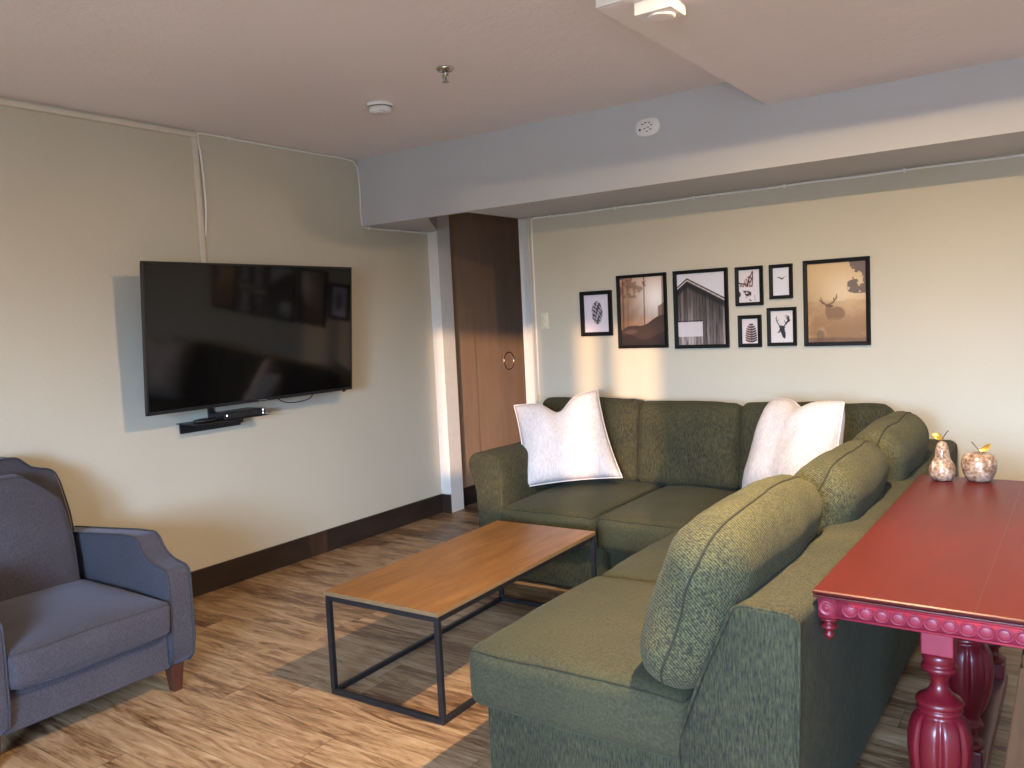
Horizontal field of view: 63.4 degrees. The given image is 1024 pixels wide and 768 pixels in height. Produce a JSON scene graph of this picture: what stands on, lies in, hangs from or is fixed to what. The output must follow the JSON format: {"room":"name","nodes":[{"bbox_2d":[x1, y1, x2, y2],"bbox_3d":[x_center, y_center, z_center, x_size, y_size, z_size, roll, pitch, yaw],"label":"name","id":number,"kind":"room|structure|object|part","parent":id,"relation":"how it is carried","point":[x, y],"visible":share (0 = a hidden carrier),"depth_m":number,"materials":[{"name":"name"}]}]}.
{"room":"living room","nodes":[
{"label":"living room","id":0,"kind":"room"},
{"bbox_2d":[0,97,517,571],"bbox_3d":[-2.094,-0.077,4.440,0.180,2.650,9.150,0,6,35],"label":"wall","id":1,"kind":"structure","parent":0,"point":[83,202],"depth_m":4.74,"materials":[{"name":"paint"}]},
{"bbox_2d":[0,99,206,262],"bbox_3d":[-3.164,-0.749,2.780,0.026,0.914,4.845,0,6,35],"label":"cable raceway","id":2,"kind":"object","parent":1,"relation":"attached to","point":[194,145],"visible":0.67,"depth_m":4.55,"materials":[{"name":"beige plastic"}]},
{"bbox_2d":[176,408,268,433],"bbox_3d":[-1.668,0.132,4.784,0.185,0.260,0.500,0,6,35],"label":"shelf","id":3,"kind":"object","parent":1,"relation":"attached to","point":[187,427],"visible":0.62,"depth_m":4.72,"materials":[{"name":"black metal"}]},
{"bbox_2d":[193,417,216,422],"bbox_3d":[-1.723,0.203,4.649,0.078,0.022,0.151,0,6,35],"label":"remote control","id":4,"kind":"object","parent":3,"relation":"on","point":[202,420],"visible":1,"depth_m":4.62,"materials":[{"name":"black plastic"}]},
{"bbox_3d":[-1.675,0.224,4.756,0.006,0.030,0.310,0,6,35],"label":"support rail","id":5,"kind":"part","parent":3,"relation":"part of","materials":[{"name":"black metal"}]},
{"bbox_2d":[208,407,264,419],"bbox_3d":[-1.607,0.172,4.845,0.156,0.039,0.287,0,6,35],"label":"cable box","id":6,"kind":"object","parent":3,"relation":"on","point":[249,411],"visible":0.97,"depth_m":4.78,"materials":[{"name":"black plastic"}]},
{"bbox_2d":[139,261,351,415],"bbox_3d":[-1.545,-0.273,4.855,0.300,0.828,1.440,0,6,35],"label":"television","id":7,"kind":"object","parent":1,"relation":"attached to","point":[214,335],"visible":1,"depth_m":4.67,"materials":[{"name":"black plastic"}]},
{"bbox_3d":[-1.473,-0.292,4.802,0.095,0.768,1.420,0,6,35],"label":"panel","id":8,"kind":"part","parent":7,"relation":"part of","materials":[{"name":"black plastic"}]},
{"bbox_3d":[-1.328,0.087,5.080,0.006,0.056,0.305,0,6,35],"label":"power cord","id":9,"kind":"part","parent":7,"relation":"part of","materials":[{"name":"black plastic"}]},
{"bbox_2d":[191,494,442,597],"bbox_3d":[-2.528,1.258,3.718,0.016,0.148,6.930,0,6,35],"label":"baseboard","id":10,"kind":"structure","parent":1,"relation":"attached to","point":[205,580],"depth_m":5.40,"materials":[{"name":"brown wood"}]},
{"bbox_2d":[197,132,436,236],"bbox_3d":[-1.185,-1.236,5.526,0.102,0.600,1.980,0,6,35],"label":"cable","id":11,"kind":"object","parent":1,"relation":"attached to","point":[227,137],"visible":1,"depth_m":5.18,"materials":[{"name":"white plastic"}]},
{"bbox_2d":[427,215,463,512],"bbox_3d":[-0.589,-0.315,6.525,0.245,2.650,0.155,0,6,35],"label":"trim","id":12,"kind":"structure","parent":1,"relation":"attached to","point":[439,252],"depth_m":6.45,"materials":[{"name":"white paint"}]},
{"bbox_2d":[442,494,451,512],"bbox_3d":[-0.509,0.939,6.506,0.081,0.148,0.017,0,6,35],"label":"baseboard","id":13,"kind":"structure","parent":1,"relation":"attached to","point":[446,498],"depth_m":6.49,"materials":[{"name":"brown wood"}]},
{"bbox_2d":[463,485,476,505],"bbox_3d":[0.117,0.835,7.429,0.016,0.148,1.915,0,6,35],"label":"baseboard","id":14,"kind":"structure","parent":1,"relation":"attached to","point":[470,494],"depth_m":6.76,"materials":[{"name":"brown wood"}]},
{"bbox_2d":[469,219,526,450],"bbox_3d":[-0.060,-0.231,7.233,0.058,2.320,0.920,0,6,35],"label":"door","id":15,"kind":"structure","parent":1,"relation":"in","point":[494,246],"depth_m":7.10,"materials":[{"name":"brown wood"}]},
{"bbox_3d":[-0.027,-0.203,7.238,0.009,0.159,0.159,0,6,35],"label":"handle","id":16,"kind":"part","parent":15,"relation":"part of","materials":[{"name":"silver metal"}]},
{"bbox_2d":[0,502,1022,767],"bbox_3d":[0.395,1.311,2.848,6.200,0.100,9.150,0,6,35],"label":"floor","id":17,"kind":"structure","parent":0,"point":[256,691],"depth_m":3.38,"materials":[{"name":"brown wood"}]},
{"bbox_2d":[0,457,195,751],"bbox_3d":[-1.980,0.834,3.410,1.016,0.989,0.842,0,6,35],"label":"armchair","id":18,"kind":"object","parent":17,"relation":"on","point":[87,613],"visible":1,"depth_m":3.41,"materials":[{"name":"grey fabric"}]},
{"bbox_3d":[-2.174,0.979,3.113,0.928,0.537,0.102,0,6,35],"label":"arm","id":19,"kind":"part","parent":18,"relation":"part of","materials":[{"name":"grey fabric"}]},
{"bbox_2d":[0,474,78,601],"bbox_3d":[-2.167,0.700,3.535,0.261,0.612,0.558,0,6,35],"label":"cushion","id":20,"kind":"object","parent":18,"relation":"on","point":[37,550],"depth_m":3.54,"materials":[{"name":"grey fabric"}]},
{"bbox_2d":[0,580,170,688],"bbox_3d":[-1.852,0.985,3.340,0.723,0.231,0.633,0,6,35],"label":"seat cushion","id":21,"kind":"object","parent":18,"relation":"on","point":[58,634],"depth_m":3.20,"materials":[{"name":"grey fabric"}]},
{"bbox_3d":[-1.753,0.911,3.711,0.928,0.537,0.100,0,6,35],"label":"arm","id":22,"kind":"part","parent":18,"relation":"part of","materials":[{"name":"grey fabric"}]},
{"bbox_3d":[-1.427,1.237,3.506,0.059,0.118,0.059,0,6,35],"label":"leg","id":23,"kind":"part","parent":18,"relation":"part of","materials":[{"name":"brown wood"}]},
{"bbox_2d":[324,520,596,725],"bbox_3d":[-0.166,0.999,3.745,0.586,0.432,1.254,0,5,33],"label":"coffee table","id":24,"kind":"object","parent":17,"relation":"on","point":[434,584],"visible":0.84,"depth_m":3.51,"materials":[{"name":"brown wood"}]},
{"bbox_3d":[-0.738,1.064,3.389,0.021,0.372,0.021,0,5,33],"label":"leg","id":25,"kind":"part","parent":24,"relation":"part of","materials":[{"name":"black metal"}]},
{"bbox_3d":[-0.512,0.870,3.219,0.582,0.021,0.019,0,5,33],"label":"rail","id":26,"kind":"part","parent":24,"relation":"part of","materials":[{"name":"black metal"}]},
{"bbox_3d":[-0.493,1.261,3.250,0.582,0.021,0.019,0,5,33],"label":"rail","id":27,"kind":"part","parent":24,"relation":"part of","materials":[{"name":"black metal"}]},
{"bbox_3d":[-0.391,1.203,3.917,0.019,0.021,1.208,0,5,33],"label":"rail","id":28,"kind":"part","parent":24,"relation":"part of","materials":[{"name":"black metal"}]},
{"bbox_3d":[-0.268,1.066,3.080,0.021,0.372,0.021,0,5,33],"label":"leg","id":29,"kind":"part","parent":24,"relation":"part of","materials":[{"name":"black metal"}]},
{"bbox_3d":[0.079,1.205,3.607,0.019,0.021,1.208,0,5,33],"label":"rail","id":30,"kind":"part","parent":24,"relation":"part of","materials":[{"name":"black metal"}]},
{"bbox_3d":[-0.063,0.950,4.413,0.021,0.372,0.021,0,5,33],"label":"leg","id":31,"kind":"part","parent":24,"relation":"part of","materials":[{"name":"black metal"}]},
{"bbox_3d":[0.060,0.814,3.576,0.019,0.021,1.208,0,5,33],"label":"rail","id":32,"kind":"part","parent":24,"relation":"part of","materials":[{"name":"black metal"}]},
{"bbox_3d":[0.181,1.147,4.274,0.582,0.021,0.019,0,5,33],"label":"rail","id":33,"kind":"part","parent":24,"relation":"part of","materials":[{"name":"black metal"}]},
{"bbox_3d":[0.407,0.952,4.103,0.021,0.372,0.021,0,5,33],"label":"leg","id":34,"kind":"part","parent":24,"relation":"part of","materials":[{"name":"black metal"}]},
{"bbox_2d":[469,397,956,767],"bbox_3d":[0.537,0.671,3.868,2.406,0.958,2.904,0,6,35],"label":"sectional sofa","id":35,"kind":"object","parent":17,"relation":"on","point":[697,639],"visible":0.84,"depth_m":2.53,"materials":[{"name":"green fabric"}]},
{"bbox_3d":[0.163,0.698,5.194,0.243,0.716,1.080,0,6,35],"label":"arm","id":36,"kind":"part","parent":35,"relation":"part of"},
{"bbox_2d":[514,389,622,486],"bbox_3d":[0.331,0.319,4.974,0.628,0.552,0.274,-3,5,1],"label":"throw pillow","id":37,"kind":"object","parent":35,"relation":"on","point":[572,443],"visible":0.95,"depth_m":4.89,"materials":[{"name":"beige fabric"}]},
{"bbox_2d":[469,575,693,760],"bbox_3d":[0.402,0.895,2.772,0.774,0.254,0.885,0,6,35],"label":"seat cushion","id":38,"kind":"object","parent":35,"relation":"on","point":[572,668],"depth_m":2.48,"materials":[{"name":"green fabric"}]},
{"bbox_2d":[502,479,664,548],"bbox_3d":[0.446,0.733,4.856,0.619,0.241,0.973,0,6,35],"label":"seat cushion","id":39,"kind":"object","parent":35,"relation":"on","point":[579,504],"depth_m":4.63,"materials":[{"name":"green fabric"}]},
{"bbox_2d":[543,398,644,480],"bbox_3d":[0.518,0.349,5.305,0.713,0.526,0.286,0,6,35],"label":"cushion","id":40,"kind":"object","parent":35,"relation":"on","point":[622,416],"depth_m":5.07,"materials":[{"name":"fabric"}]},
{"bbox_2d":[604,528,681,582],"bbox_3d":[0.897,0.818,3.475,0.778,0.249,0.881,0,6,35],"label":"seat cushion","id":41,"kind":"object","parent":35,"relation":"on","point":[646,564],"depth_m":3.39,"materials":[{"name":"green fabric"}]},
{"bbox_2d":[598,486,736,554],"bbox_3d":[0.903,0.737,4.533,0.520,0.245,0.972,0,6,35],"label":"seat cushion","id":42,"kind":"object","parent":35,"relation":"on","point":[638,521],"depth_m":4.26,"materials":[{"name":"green fabric"}]},
{"bbox_2d":[637,401,743,489],"bbox_3d":[1.063,0.356,4.919,0.641,0.523,0.281,0,6,35],"label":"cushion","id":43,"kind":"object","parent":35,"relation":"on","point":[681,444],"depth_m":4.80,"materials":[{"name":"green fabric"}]},
{"bbox_2d":[638,471,823,689],"bbox_3d":[0.691,0.567,2.524,0.341,0.514,0.897,0,6,35],"label":"cushion","id":44,"kind":"object","parent":35,"relation":"on","point":[697,629],"depth_m":2.18,"materials":[{"name":"green fabric"}]},
{"bbox_2d":[742,397,844,485],"bbox_3d":[1.429,0.331,4.147,0.336,0.501,0.594,-5,5,-26],"label":"throw pillow","id":45,"kind":"object","parent":35,"relation":"on","point":[788,435],"visible":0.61,"depth_m":4.06,"materials":[{"name":"beige fabric"}]},
{"bbox_2d":[739,402,894,485],"bbox_3d":[1.649,0.357,4.507,0.796,0.522,0.284,0,6,35],"label":"cushion","id":46,"kind":"object","parent":35,"relation":"on","point":[858,416],"depth_m":4.50,"materials":[{"name":"fabric"}]},
{"bbox_3d":[1.397,0.782,3.299,0.336,0.725,2.860,0,6,35],"label":"frame","id":47,"kind":"part","parent":35,"relation":"part of","materials":[{"name":"green fabric"}]},
{"bbox_2d":[795,440,888,532],"bbox_3d":[1.216,0.489,3.162,0.344,0.511,0.771,0,6,35],"label":"cushion","id":48,"kind":"object","parent":35,"relation":"on","point":[850,478],"depth_m":2.89,"materials":[{"name":"green fabric"}]},
{"bbox_2d":[851,411,928,481],"bbox_3d":[1.674,0.408,3.774,0.346,0.529,0.787,0,6,35],"label":"cushion","id":49,"kind":"object","parent":35,"relation":"on","point":[902,436],"depth_m":3.51,"materials":[{"name":"green fabric"}]},
{"bbox_2d":[812,475,1023,767],"bbox_3d":[1.739,0.839,2.476,1.187,0.770,1.630,0,6,35],"label":"console table","id":50,"kind":"object","parent":17,"relation":"on","point":[944,563],"visible":1,"depth_m":2.21,"materials":[{"name":"red wood"}]},
{"bbox_3d":[1.105,0.931,2.140,0.154,0.500,0.154,0,6,35],"label":"leg","id":51,"kind":"part","parent":50,"relation":"part of","materials":[{"name":"red wood"}]},
{"bbox_2d":[929,430,955,480],"bbox_3d":[1.720,0.284,3.311,0.098,0.204,0.098,0,6,35],"label":"pear ornament","id":52,"kind":"object","parent":50,"relation":"on","point":[941,468],"visible":1,"depth_m":3.29,"materials":[{"name":"brown ceramic"}]},
{"bbox_3d":[1.414,0.881,2.580,0.154,0.500,0.154,0,6,35],"label":"leg","id":53,"kind":"part","parent":50,"relation":"part of","materials":[{"name":"red wood"}]},
{"bbox_2d":[961,442,997,481],"bbox_3d":[1.844,0.305,3.269,0.126,0.157,0.126,0,6,35],"label":"apple ornament","id":54,"kind":"object","parent":50,"relation":"on","point":[981,465],"visible":1,"depth_m":3.23,"materials":[{"name":"brown ceramic"}]},
{"bbox_3d":[1.490,1.196,2.691,0.110,0.048,1.370,0,6,35],"label":"foot rail","id":55,"kind":"part","parent":50,"relation":"part of","materials":[{"name":"red wood"}]},
{"bbox_3d":[1.832,0.814,3.175,0.154,0.500,0.154,0,6,35],"label":"leg","id":56,"kind":"part","parent":50,"relation":"part of","materials":[{"name":"red wood"}]},
{"bbox_2d":[1004,649,1023,767],"bbox_3d":[1.436,0.950,1.996,0.505,0.655,0.339,0,6,35],"label":"wooden stool","id":57,"kind":"object","parent":17,"relation":"on","point":[1014,758],"visible":1,"depth_m":1.97,"materials":[{"name":"brown wood"}]},
{"bbox_3d":[1.421,0.641,1.971,0.340,0.035,0.290,0,6,35],"label":"seat","id":58,"kind":"part","parent":57,"relation":"part of","materials":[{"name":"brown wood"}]},
{"bbox_2d":[0,0,1023,159],"bbox_3d":[0.266,-1.353,2.636,6.200,0.250,9.150,0,6,35],"label":"ceiling","id":59,"kind":"structure","parent":0,"point":[296,74],"depth_m":3.48,"materials":[{"name":"paint"}]},
{"bbox_2d":[366,100,393,114],"bbox_3d":[-0.690,-1.438,4.342,0.144,0.058,0.144,0,6,35],"label":"smoke detector","id":60,"kind":"object","parent":59,"relation":"attached to","point":[380,107],"visible":1,"depth_m":4.29,"materials":[{"name":"white plastic"}]},
{"bbox_2d":[436,65,453,83],"bbox_3d":[-0.303,-1.409,3.779,0.084,0.065,0.084,0,6,35],"label":"sprinkler","id":61,"kind":"object","parent":59,"relation":"attached to","point":[444,69],"visible":1,"depth_m":3.77,"materials":[{"name":"silver metal"}]},
{"bbox_2d":[596,0,626,8],"bbox_3d":[1.519,-1.300,1.846,3.040,0.149,0.012,0,6,35],"label":"trim","id":62,"kind":"structure","parent":59,"relation":"attached to","point":[599,3],"depth_m":2.70,"materials":[{"name":"white paint"}]},
{"bbox_2d":[634,0,685,24],"bbox_3d":[0.482,-1.217,2.699,0.132,0.050,0.115,0,6,35],"label":"box","id":63,"kind":"object","parent":59,"relation":"attached to","point":[650,12],"visible":1,"depth_m":2.67,"materials":[{"name":"white plastic"}]},
{"bbox_2d":[530,153,1023,480],"bbox_3d":[2.207,-0.287,4.480,4.928,2.650,0.140,0,6,35],"label":"wall","id":64,"kind":"structure","parent":0,"point":[944,245],"depth_m":4.61,"materials":[{"name":"paint"}]},
{"bbox_2d":[518,218,534,402],"bbox_3d":[0.172,-0.312,6.018,0.172,2.650,0.060,0,6,35],"label":"trim","id":65,"kind":"structure","parent":64,"relation":"attached to","point":[522,223],"depth_m":6.00,"materials":[{"name":"white paint"}]},
{"bbox_2d":[527,217,538,403],"bbox_3d":[0.169,-0.067,5.844,0.025,2.190,0.012,0,6,35],"label":"trim","id":66,"kind":"structure","parent":64,"relation":"attached to","point":[529,218],"depth_m":5.80,"materials":[{"name":"paint"}]},
{"bbox_2d":[540,313,548,328],"bbox_3d":[0.226,-0.439,5.760,0.064,0.113,0.016,0,6,35],"label":"light switch","id":67,"kind":"object","parent":64,"relation":"attached to","point":[544,316],"visible":1,"depth_m":5.76,"materials":[{"name":"beige plastic"}]},
{"bbox_2d":[579,290,613,335],"bbox_3d":[0.561,-0.470,5.516,0.237,0.299,0.021,0,6,35],"label":"picture frame","id":68,"kind":"object","parent":64,"relation":"attached to","point":[596,309],"visible":1,"depth_m":5.52,"materials":[{"name":"black wood"}]},
{"bbox_2d":[584,294,608,331],"bbox_3d":[0.564,-0.470,5.521,0.189,0.251,0.001,0,6,35],"label":"print","id":69,"kind":"object","parent":68,"relation":"attached to","point":[595,306],"depth_m":5.52},
{"bbox_2d":[616,272,668,348],"bbox_3d":[0.835,-0.468,5.324,0.349,0.474,0.020,0,6,35],"label":"picture frame","id":70,"kind":"object","parent":64,"relation":"attached to","point":[642,306],"visible":1,"depth_m":5.33,"materials":[{"name":"black wood"}]},
{"bbox_2d":[358,56,1023,231],"bbox_3d":[1.551,-1.347,4.379,5.900,0.460,0.700,0,6,35],"label":"beam","id":71,"kind":"structure","parent":64,"relation":"attached to","point":[718,138],"depth_m":4.42,"materials":[{"name":"paint"}]},
{"bbox_2d":[636,117,660,136],"bbox_3d":[0.739,-1.395,4.500,0.145,0.098,0.025,0,6,35],"label":"fire alarm","id":72,"kind":"object","parent":71,"relation":"attached to","point":[646,127],"visible":1,"depth_m":4.49,"materials":[{"name":"white plastic"}]},
{"bbox_2d":[672,267,729,348],"bbox_3d":[1.161,-0.462,5.095,0.351,0.483,0.020,0,6,35],"label":"picture frame","id":73,"kind":"object","parent":64,"relation":"attached to","point":[700,296],"visible":1,"depth_m":5.10,"materials":[{"name":"black wood"}]},
{"bbox_2d":[734,265,763,305],"bbox_3d":[1.405,-0.581,4.910,0.166,0.231,0.020,0,6,35],"label":"picture frame","id":74,"kind":"object","parent":64,"relation":"attached to","point":[749,289],"visible":1,"depth_m":4.91,"materials":[{"name":"black wood"}]},
{"bbox_2d":[739,269,759,302],"bbox_3d":[1.409,-0.581,4.915,0.130,0.195,0.001,0,6,35],"label":"print","id":75,"kind":"object","parent":74,"relation":"attached to","point":[748,279],"depth_m":4.92},
{"bbox_2d":[737,315,761,346],"bbox_3d":[1.417,-0.315,4.933,0.140,0.191,0.020,0,6,35],"label":"picture frame","id":76,"kind":"object","parent":64,"relation":"attached to","point":[749,326],"visible":1,"depth_m":4.93,"materials":[{"name":"black wood"}]},
{"bbox_2d":[742,319,757,343],"bbox_3d":[1.420,-0.315,4.937,0.100,0.151,0.001,0,6,35],"label":"print","id":77,"kind":"object","parent":76,"relation":"attached to","point":[749,326],"depth_m":4.94},
{"bbox_2d":[531,154,1023,394],"bbox_3d":[2.039,-0.525,4.476,4.601,1.240,0.013,0,6,35],"label":"cable","id":78,"kind":"object","parent":64,"relation":"attached to","point":[904,170],"visible":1,"depth_m":4.92,"materials":[{"name":"white plastic"}]},
{"bbox_2d":[768,263,792,298],"bbox_3d":[1.559,-0.594,4.801,0.134,0.199,0.020,0,6,35],"label":"picture frame","id":79,"kind":"object","parent":64,"relation":"attached to","point":[780,275],"visible":1,"depth_m":4.80,"materials":[{"name":"black wood"}]},
{"bbox_2d":[773,267,788,295],"bbox_3d":[1.562,-0.595,4.805,0.098,0.163,0.001,0,6,35],"label":"print","id":80,"kind":"object","parent":79,"relation":"attached to","point":[780,275],"depth_m":4.81},
{"bbox_2d":[766,307,796,345],"bbox_3d":[1.571,-0.334,4.822,0.169,0.224,0.020,0,6,35],"label":"picture frame","id":81,"kind":"object","parent":64,"relation":"attached to","point":[781,321],"visible":1,"depth_m":4.82,"materials":[{"name":"black wood"}]},
{"bbox_2d":[771,310,792,342],"bbox_3d":[1.574,-0.335,4.826,0.133,0.188,0.001,0,6,35],"label":"print","id":82,"kind":"object","parent":81,"relation":"attached to","point":[781,321],"depth_m":4.83},
{"bbox_2d":[802,256,870,345],"bbox_3d":[1.815,-0.458,4.636,0.357,0.486,0.020,0,6,35],"label":"picture frame","id":83,"kind":"object","parent":64,"relation":"attached to","point":[836,292],"visible":1,"depth_m":4.64,"materials":[{"name":"black wood"}]}
]}

